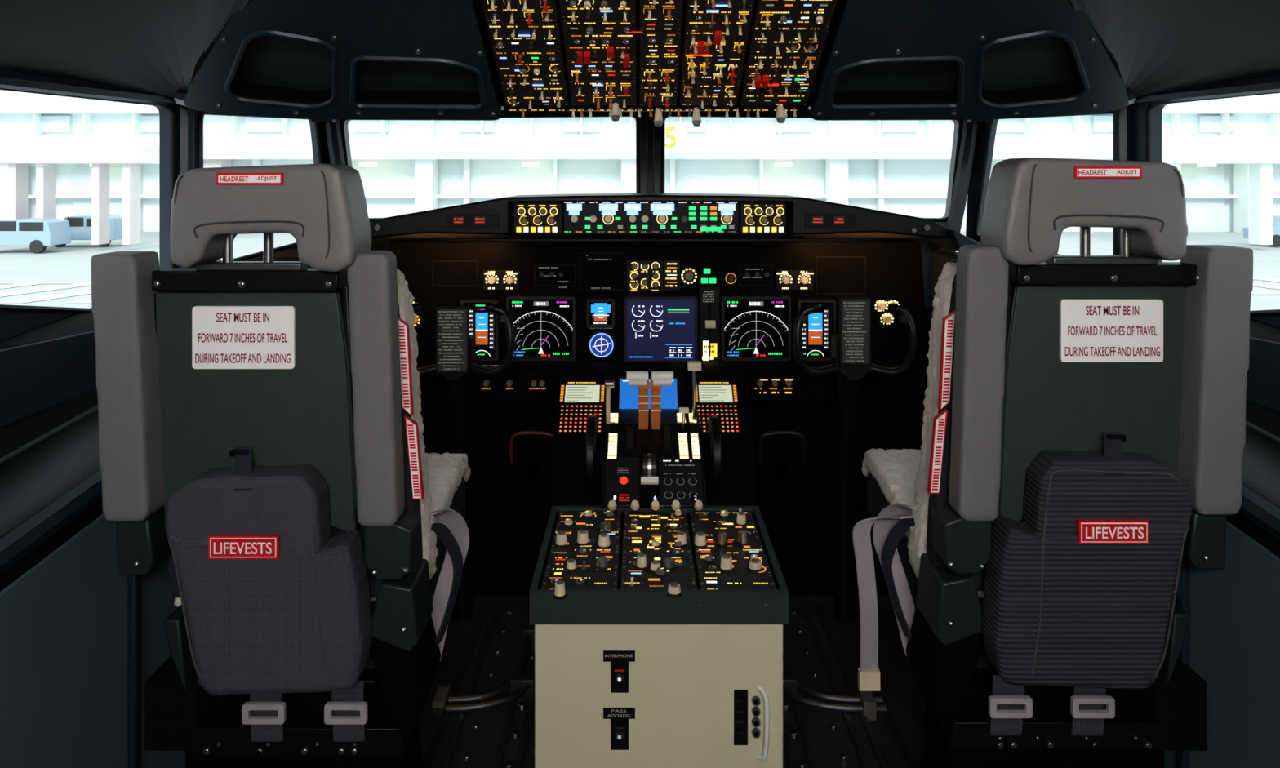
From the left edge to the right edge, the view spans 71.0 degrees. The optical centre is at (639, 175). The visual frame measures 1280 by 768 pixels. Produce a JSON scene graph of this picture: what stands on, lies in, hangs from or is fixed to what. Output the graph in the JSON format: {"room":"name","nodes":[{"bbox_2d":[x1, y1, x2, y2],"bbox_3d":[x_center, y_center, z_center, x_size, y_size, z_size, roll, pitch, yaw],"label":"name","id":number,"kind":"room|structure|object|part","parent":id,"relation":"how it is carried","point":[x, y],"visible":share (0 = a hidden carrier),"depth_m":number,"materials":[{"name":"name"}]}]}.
{"room":"control cabin","nodes":[
{"label":"control cabin","id":0,"kind":"room"},
{"bbox_2d":[0,105,176,341],"bbox_3d":[-1.181,0.490,0.400,0.030,1.620,3.800,0,0,0],"label":"window frame","id":1,"kind":"structure","parent":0,"point":[12,323],"depth_m":2.23,"materials":[{"name":"grey metal"}]},
{"bbox_2d":[0,88,175,313],"bbox_3d":[-1.163,0.083,1.617,0.012,0.522,1.245,0,0,0],"label":"gasket","id":2,"kind":"object","parent":1,"relation":"attached to","point":[2,307],"visible":0.4,"depth_m":1.89,"materials":[{"name":"black plastic"}]},
{"bbox_2d":[0,0,252,106],"bbox_3d":[-0.913,-0.237,1.534,0.512,0.189,1.467,0,0,0],"label":"trim","id":3,"kind":"structure","parent":1,"relation":"attached to","point":[12,80],"depth_m":1.79,"materials":[{"name":"grey plastic"}]},
{"bbox_2d":[194,110,330,267],"bbox_3d":[-1.042,0.500,2.518,0.063,1.600,0.502,0,0,37],"label":"wall","id":4,"kind":"structure","parent":0,"point":[291,254],"depth_m":2.56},
{"bbox_2d":[175,105,345,267],"bbox_3d":[-1.019,0.049,2.485,0.109,0.702,0.545,0,0,39],"label":"trim","id":5,"kind":"structure","parent":4,"relation":"attached to","point":[184,137],"depth_m":2.26,"materials":[{"name":"black plastic"}]},
{"bbox_2d":[198,111,322,261],"bbox_3d":[-1.035,0.037,2.496,0.018,0.423,0.401,0,0,34],"label":"gasket","id":6,"kind":"object","parent":4,"relation":"attached to","point":[202,114],"visible":0.31,"depth_m":2.43,"materials":[{"name":"black rubber"}]},
{"bbox_2d":[339,102,639,251],"bbox_3d":[-0.446,0.040,2.842,1.009,0.720,0.052,0,0,-16],"label":"wall","id":7,"kind":"structure","parent":0,"point":[381,243],"depth_m":2.80,"materials":[{"name":"black plastic"}]},
{"bbox_2d":[340,113,639,222],"bbox_3d":[-0.449,-0.028,2.812,0.930,0.349,0.013,0,0,-16],"label":"gasket","id":8,"kind":"object","parent":7,"relation":"attached to","point":[577,115],"visible":0.31,"depth_m":2.87,"materials":[{"name":"black plastic"}]},
{"bbox_2d":[639,111,661,239],"bbox_3d":[0.034,0.000,2.958,0.071,0.600,0.085,0,0,0],"label":"trim","id":9,"kind":"structure","parent":7,"relation":"attached to","point":[650,135],"depth_m":2.93,"materials":[{"name":"black plastic"}]},
{"bbox_2d":[0,0,1279,111],"bbox_3d":[0.034,-0.398,0.735,2.440,0.505,4.470,0,0,0],"label":"ceiling","id":10,"kind":"structure","parent":0,"point":[153,46],"depth_m":1.75,"materials":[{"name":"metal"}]},
{"bbox_2d":[184,0,502,120],"bbox_3d":[-0.613,-0.292,1.703,0.642,0.351,0.500,0,0,0],"label":"panel","id":11,"kind":"object","parent":10,"relation":"attached to","point":[446,32],"depth_m":1.70,"materials":[{"name":"black plastic"}]},
{"bbox_2d":[477,0,839,127],"bbox_3d":[0.034,-0.283,1.638,0.644,0.363,0.557,0,0,0],"label":"panel","id":12,"kind":"object","parent":10,"relation":"attached to","point":[615,56],"visible":1,"depth_m":1.72,"materials":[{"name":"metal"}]},
{"bbox_2d":[810,0,1128,120],"bbox_3d":[0.681,-0.292,1.703,0.642,0.351,0.500,0,0,0],"label":"panel","id":13,"kind":"object","parent":10,"relation":"attached to","point":[864,32],"depth_m":1.70,"materials":[{"name":"black plastic"}]},
{"bbox_2d":[417,595,924,767],"bbox_3d":[0.034,1.325,0.640,2.400,0.050,4.280,0,0,0],"label":"floor","id":14,"kind":"structure","parent":0,"point":[482,744],"depth_m":2.34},
{"bbox_2d":[0,259,222,767],"bbox_3d":[-1.032,0.740,0.500,0.267,1.120,4.000,0,0,0],"label":"wall","id":15,"kind":"structure","parent":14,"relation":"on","point":[81,640],"depth_m":1.53,"materials":[{"name":"black plastic"}]},
{"bbox_3d":[-1.144,0.325,0.650,0.044,0.290,3.300,0,0,0],"label":"sill panel","id":16,"kind":"part","parent":15,"relation":"part of","materials":[{"name":"black plastic"}]},
{"bbox_2d":[91,164,471,767],"bbox_3d":[-0.612,0.645,1.864,0.562,1.328,0.894,0,0,5],"label":"seat","id":17,"kind":"object","parent":14,"relation":"on","point":[261,428],"visible":1,"depth_m":1.48,"materials":[{"name":"black plastic"}]},
{"bbox_3d":[-0.841,0.344,1.485,0.094,0.432,0.080,0,0,0],"label":"armrest","id":18,"kind":"part","parent":17,"relation":"part of","materials":[{"name":"grey leather"}]},
{"bbox_3d":[-0.613,1.095,1.892,0.497,0.429,0.816,0,0,0],"label":"seat","id":19,"kind":"part","parent":17,"relation":"part of","materials":[{"name":"black plastic"}]},
{"bbox_3d":[-0.436,0.349,1.485,0.082,0.447,0.060,0,0,0],"label":"armrest","id":20,"kind":"part","parent":17,"relation":"part of","materials":[{"name":"grey leather"}]},
{"bbox_2d":[364,477,465,668],"bbox_3d":[-0.611,0.795,1.865,0.400,0.209,0.529,0,0,0],"label":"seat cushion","id":21,"kind":"object","parent":17,"relation":"on","point":[455,500],"depth_m":1.87,"materials":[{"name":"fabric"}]},
{"bbox_3d":[-0.610,0.706,1.879,0.421,0.119,0.572,0,0,0],"label":"sheepskin seat","id":22,"kind":"part","parent":17,"relation":"part of","materials":[{"name":"fabric"}]},
{"bbox_2d":[412,302,515,621],"bbox_3d":[-0.477,0.756,2.359,0.317,0.857,0.181,0,0,0],"label":"yoke","id":23,"kind":"object","parent":14,"relation":"on","point":[455,348],"visible":0.7,"depth_m":2.30,"materials":[{"name":"black plastic"}]},
{"bbox_2d":[421,604,534,767],"bbox_3d":[-0.377,1.278,2.185,0.298,0.045,1.070,0,0,0],"label":"track","id":24,"kind":"object","parent":14,"relation":"on","point":[519,686],"visible":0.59,"depth_m":2.19,"materials":[{"name":"metal"}]},
{"bbox_2d":[528,361,788,767],"bbox_3d":[0.034,0.912,2.060,0.510,0.775,0.951,0,0,0],"label":"pedestal","id":25,"kind":"object","parent":14,"relation":"on","point":[659,633],"visible":0.98,"depth_m":1.61,"materials":[{"name":"metal"}]},
{"bbox_2d":[584,360,722,511],"bbox_3d":[0.032,0.776,2.146,0.330,0.648,0.366,0,0,0],"label":"throttle quadrant","id":26,"kind":"object","parent":25,"relation":"attached to","point":[653,458],"visible":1,"depth_m":2.12,"materials":[{"name":"black plastic"}]},
{"bbox_3d":[-0.056,0.723,2.009,0.018,0.014,0.016,0,0,0],"label":"number plate","id":27,"kind":"part","parent":26,"relation":"part of","materials":[{"name":"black plastic"}]},
{"bbox_3d":[0.034,0.723,2.009,0.018,0.014,0.016,0,0,0],"label":"number plate","id":28,"kind":"part","parent":26,"relation":"part of","materials":[{"name":"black plastic"}]},
{"bbox_3d":[0.124,0.723,2.009,0.018,0.014,0.016,0,0,0],"label":"number plate","id":29,"kind":"part","parent":26,"relation":"part of","materials":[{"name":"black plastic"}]},
{"bbox_2d":[782,604,888,767],"bbox_3d":[0.445,1.278,2.185,0.298,0.045,1.070,0,0,0],"label":"track","id":30,"kind":"object","parent":14,"relation":"on","point":[867,705],"visible":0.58,"depth_m":2.17,"materials":[{"name":"metal"}]},
{"bbox_2d":[792,297,917,621],"bbox_3d":[0.548,0.747,2.359,0.317,0.875,0.181,0,0,0],"label":"yoke","id":31,"kind":"object","parent":14,"relation":"on","point":[851,349],"visible":1,"depth_m":2.33,"materials":[{"name":"black plastic"}]},
{"bbox_2d":[852,157,1253,767],"bbox_3d":[0.725,0.635,1.862,0.627,1.329,0.882,0,0,0],"label":"seat","id":32,"kind":"object","parent":14,"relation":"on","point":[1083,429],"visible":1,"depth_m":1.48,"materials":[{"name":"black plastic"}]},
{"bbox_3d":[0.735,0.696,1.878,0.420,0.120,0.571,0,0,0],"label":"sheepskin seat","id":33,"kind":"part","parent":32,"relation":"part of","materials":[{"name":"fabric"}]},
{"bbox_2d":[866,473,995,668],"bbox_3d":[0.735,0.784,1.866,0.400,0.207,0.526,0,0,0],"label":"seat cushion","id":34,"kind":"object","parent":32,"relation":"on","point":[879,495],"depth_m":1.85,"materials":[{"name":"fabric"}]},
{"bbox_3d":[0.560,0.339,1.485,0.082,0.447,0.060,0,0,0],"label":"armrest","id":35,"kind":"part","parent":32,"relation":"part of","materials":[{"name":"grey leather"}]},
{"bbox_3d":[0.737,1.087,1.892,0.497,0.427,0.816,0,0,0],"label":"seat","id":36,"kind":"part","parent":32,"relation":"part of","materials":[{"name":"black plastic"}]},
{"bbox_3d":[0.944,0.334,1.485,0.094,0.432,0.080,0,0,0],"label":"armrest","id":37,"kind":"part","parent":32,"relation":"part of","materials":[{"name":"grey leather"}]},
{"bbox_2d":[1164,318,1279,767],"bbox_3d":[1.100,0.740,0.500,0.267,1.120,4.000,0,0,0],"label":"wall","id":38,"kind":"structure","parent":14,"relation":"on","point":[1232,640],"depth_m":1.51,"materials":[{"name":"black plastic"}]},
{"bbox_3d":[1.212,0.325,0.650,0.044,0.290,3.300,0,0,0],"label":"sill panel","id":39,"kind":"part","parent":38,"relation":"part of","materials":[{"name":"black plastic"}]},
{"bbox_2d":[419,307,931,595],"bbox_3d":[0.034,0.810,2.820,2.400,0.980,0.080,0,0,0],"label":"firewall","id":40,"kind":"structure","parent":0,"point":[511,514],"depth_m":2.78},
{"bbox_2d":[509,430,553,477],"bbox_3d":[-0.296,0.783,2.635,0.133,0.153,0.310,0,0,0],"label":"rudder pedal","id":41,"kind":"object","parent":40,"relation":"attached to","point":[533,448],"visible":0.77,"depth_m":2.50,"materials":[{"name":"black metal"}]},
{"bbox_2d":[388,239,928,402],"bbox_3d":[0.044,0.415,2.573,1.562,0.454,0.139,0,0,0],"label":"panel","id":42,"kind":"object","parent":40,"relation":"attached to","point":[566,300],"visible":0.88,"depth_m":2.55,"materials":[{"name":"black plastic"}]},
{"bbox_2d":[369,192,981,251],"bbox_3d":[0.034,0.126,2.497,1.720,0.148,0.366,0,0,0],"label":"shield","id":43,"kind":"object","parent":42,"relation":"on","point":[640,214],"visible":0.98,"depth_m":2.35,"materials":[{"name":"black plastic"}]},
{"bbox_2d":[929,251,958,319],"bbox_3d":[0.857,0.367,2.446,0.075,0.305,0.188,0,0,0],"label":"support","id":44,"kind":"object","parent":42,"relation":"attached to","point":[938,260],"visible":0.09,"depth_m":2.49,"materials":[{"name":"metal"}]},
{"bbox_2d":[757,430,805,477],"bbox_3d":[0.394,0.783,2.635,0.133,0.153,0.310,0,0,0],"label":"rudder pedal","id":45,"kind":"object","parent":40,"relation":"attached to","point":[779,451],"visible":1,"depth_m":2.50,"materials":[{"name":"black metal"}]},
{"bbox_2d":[661,102,963,307],"bbox_3d":[0.513,0.040,2.842,1.009,0.720,0.052,0,0,16],"label":"wall","id":46,"kind":"structure","parent":0,"point":[926,248],"depth_m":2.75,"materials":[{"name":"black plastic"}]},
{"bbox_2d":[661,113,962,222],"bbox_3d":[0.517,-0.028,2.812,0.930,0.349,0.013,0,0,16],"label":"gasket","id":47,"kind":"object","parent":46,"relation":"attached to","point":[702,115],"visible":0.44,"depth_m":2.85,"materials":[{"name":"black rubber"}]},
{"bbox_2d":[965,119,1045,262],"bbox_3d":[1.110,0.500,2.518,0.063,1.600,0.502,0,0,-37],"label":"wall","id":48,"kind":"structure","parent":0,"point":[975,175],"depth_m":2.66,"materials":[{"name":"black plastic"}]},
{"bbox_2d":[940,106,1131,255],"bbox_3d":[1.087,0.049,2.485,0.109,0.702,0.545,0,0,-39],"label":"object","id":49,"kind":"structure","parent":48,"relation":"attached to","point":[1122,128],"depth_m":2.64,"materials":[{"name":"black plastic"}]},
{"bbox_2d":[973,111,1112,255],"bbox_3d":[1.113,0.037,2.482,0.018,0.423,0.434,0,0,-34],"label":"gasket","id":50,"kind":"object","parent":48,"relation":"attached to","point":[989,126],"visible":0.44,"depth_m":2.63,"materials":[{"name":"black rubber"}]},
{"bbox_2d":[1130,103,1279,328],"bbox_3d":[1.249,0.490,0.400,0.030,1.620,3.800,0,0,0],"label":"wall","id":51,"kind":"structure","parent":0,"point":[1138,113],"depth_m":2.19,"materials":[{"name":"black plastic"}]},
{"bbox_2d":[1066,0,1279,106],"bbox_3d":[0.981,-0.237,1.534,0.512,0.189,1.467,0,0,0],"label":"trim","id":52,"kind":"structure","parent":51,"relation":"attached to","point":[1267,84],"depth_m":1.85,"materials":[{"name":"grey plastic"}]},
{"bbox_2d":[1146,92,1279,315],"bbox_3d":[1.231,0.083,1.587,0.012,0.521,1.185,0,0,0],"label":"gasket","id":53,"kind":"object","parent":51,"relation":"attached to","point":[1274,312],"visible":0.36,"depth_m":2.10,"materials":[{"name":"black rubber"}]},
{"label":"outside","id":54,"kind":"structure","parent":0,"visible":0},
{"bbox_2d":[664,122,687,151],"bbox_3d":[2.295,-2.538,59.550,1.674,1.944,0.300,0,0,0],"label":"sign","id":55,"kind":"object","parent":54,"point":[680,133],"visible":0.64,"depth_m":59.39,"materials":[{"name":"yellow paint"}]},
{"bbox_2d":[664,126,675,147],"bbox_3d":[1.995,-2.534,59.300,0.750,1.350,0.001,0,0,0],"label":"lettering","id":56,"kind":"object","parent":55,"relation":"attached to","point":[668,128],"visible":1,"depth_m":59.31},
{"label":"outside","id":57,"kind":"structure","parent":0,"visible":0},
{"bbox_2d":[0,145,1279,244],"bbox_3d":[0.691,1.056,49.000,95.000,5.307,3.000,0,0,0],"label":"elevated walkway","id":58,"kind":"structure","parent":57,"point":[1260,162],"depth_m":48.01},
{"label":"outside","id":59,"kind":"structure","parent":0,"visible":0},
{"bbox_2d":[0,231,1279,311],"bbox_3d":[0.034,4.000,55.000,300.000,0.001,190.000,0,0,0],"label":"apron","id":60,"kind":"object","parent":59,"point":[72,262],"depth_m":44.22,"materials":[{"name":"concrete"}]},
{"bbox_2d":[0,217,71,253],"bbox_3d":[-32.157,3.125,46.825,3.898,1.750,1.750,0,0,0],"label":"van","id":61,"kind":"object","parent":60,"relation":"on","point":[37,233],"visible":1,"depth_m":46.00,"materials":[{"name":"paint"}]},
{"bbox_2d":[53,214,122,247],"bbox_3d":[-31.181,3.125,50.825,3.898,1.750,1.750,0,0,0],"label":"van","id":62,"kind":"object","parent":60,"relation":"on","point":[80,226],"visible":0.52,"depth_m":50.00,"materials":[{"name":"paint"}]},
{"bbox_2d":[0,89,1279,232],"bbox_3d":[17.410,-6.000,64.100,217.864,20.000,5.800,0,0,0],"label":"facade","id":63,"kind":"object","parent":60,"relation":"on","point":[897,166],"visible":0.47,"depth_m":63.70,"materials":[{"name":"white concrete"}]},
{"bbox_2d":[359,162,377,166],"label":"lights","id":64,"kind":"object","parent":63,"relation":"attached to","point":[361,164],"depth_m":61.59,"materials":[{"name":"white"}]},
{"bbox_2d":[522,162,539,166],"label":"lights","id":65,"kind":"object","parent":63,"relation":"attached to","point":[537,164],"depth_m":61.59,"materials":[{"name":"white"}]},
{"bbox_2d":[774,162,791,166],"label":"lights","id":66,"kind":"object","parent":63,"relation":"attached to","point":[776,164],"depth_m":61.59,"materials":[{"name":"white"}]},
{"bbox_2d":[1197,164,1216,166],"label":"lights","id":67,"kind":"object","parent":63,"relation":"attached to","point":[1198,165],"depth_m":61.59,"materials":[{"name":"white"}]},
{"bbox_2d":[0,277,1279,302],"bbox_3d":[-7.016,3.980,31.500,65.900,0.001,7.000,0,0,0],"label":"road marking","id":68,"kind":"object","parent":60,"relation":"on","point":[74,284],"visible":0.2,"depth_m":31.38,"materials":[{"name":"paint"}]},
{"bbox_2d":[1242,214,1279,247],"bbox_3d":[36.637,3.125,50.825,3.898,1.750,1.750,0,0,0],"label":"van","id":69,"kind":"object","parent":60,"relation":"on","point":[1276,219],"visible":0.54,"depth_m":50.00,"materials":[{"name":"paint"}]}
]}

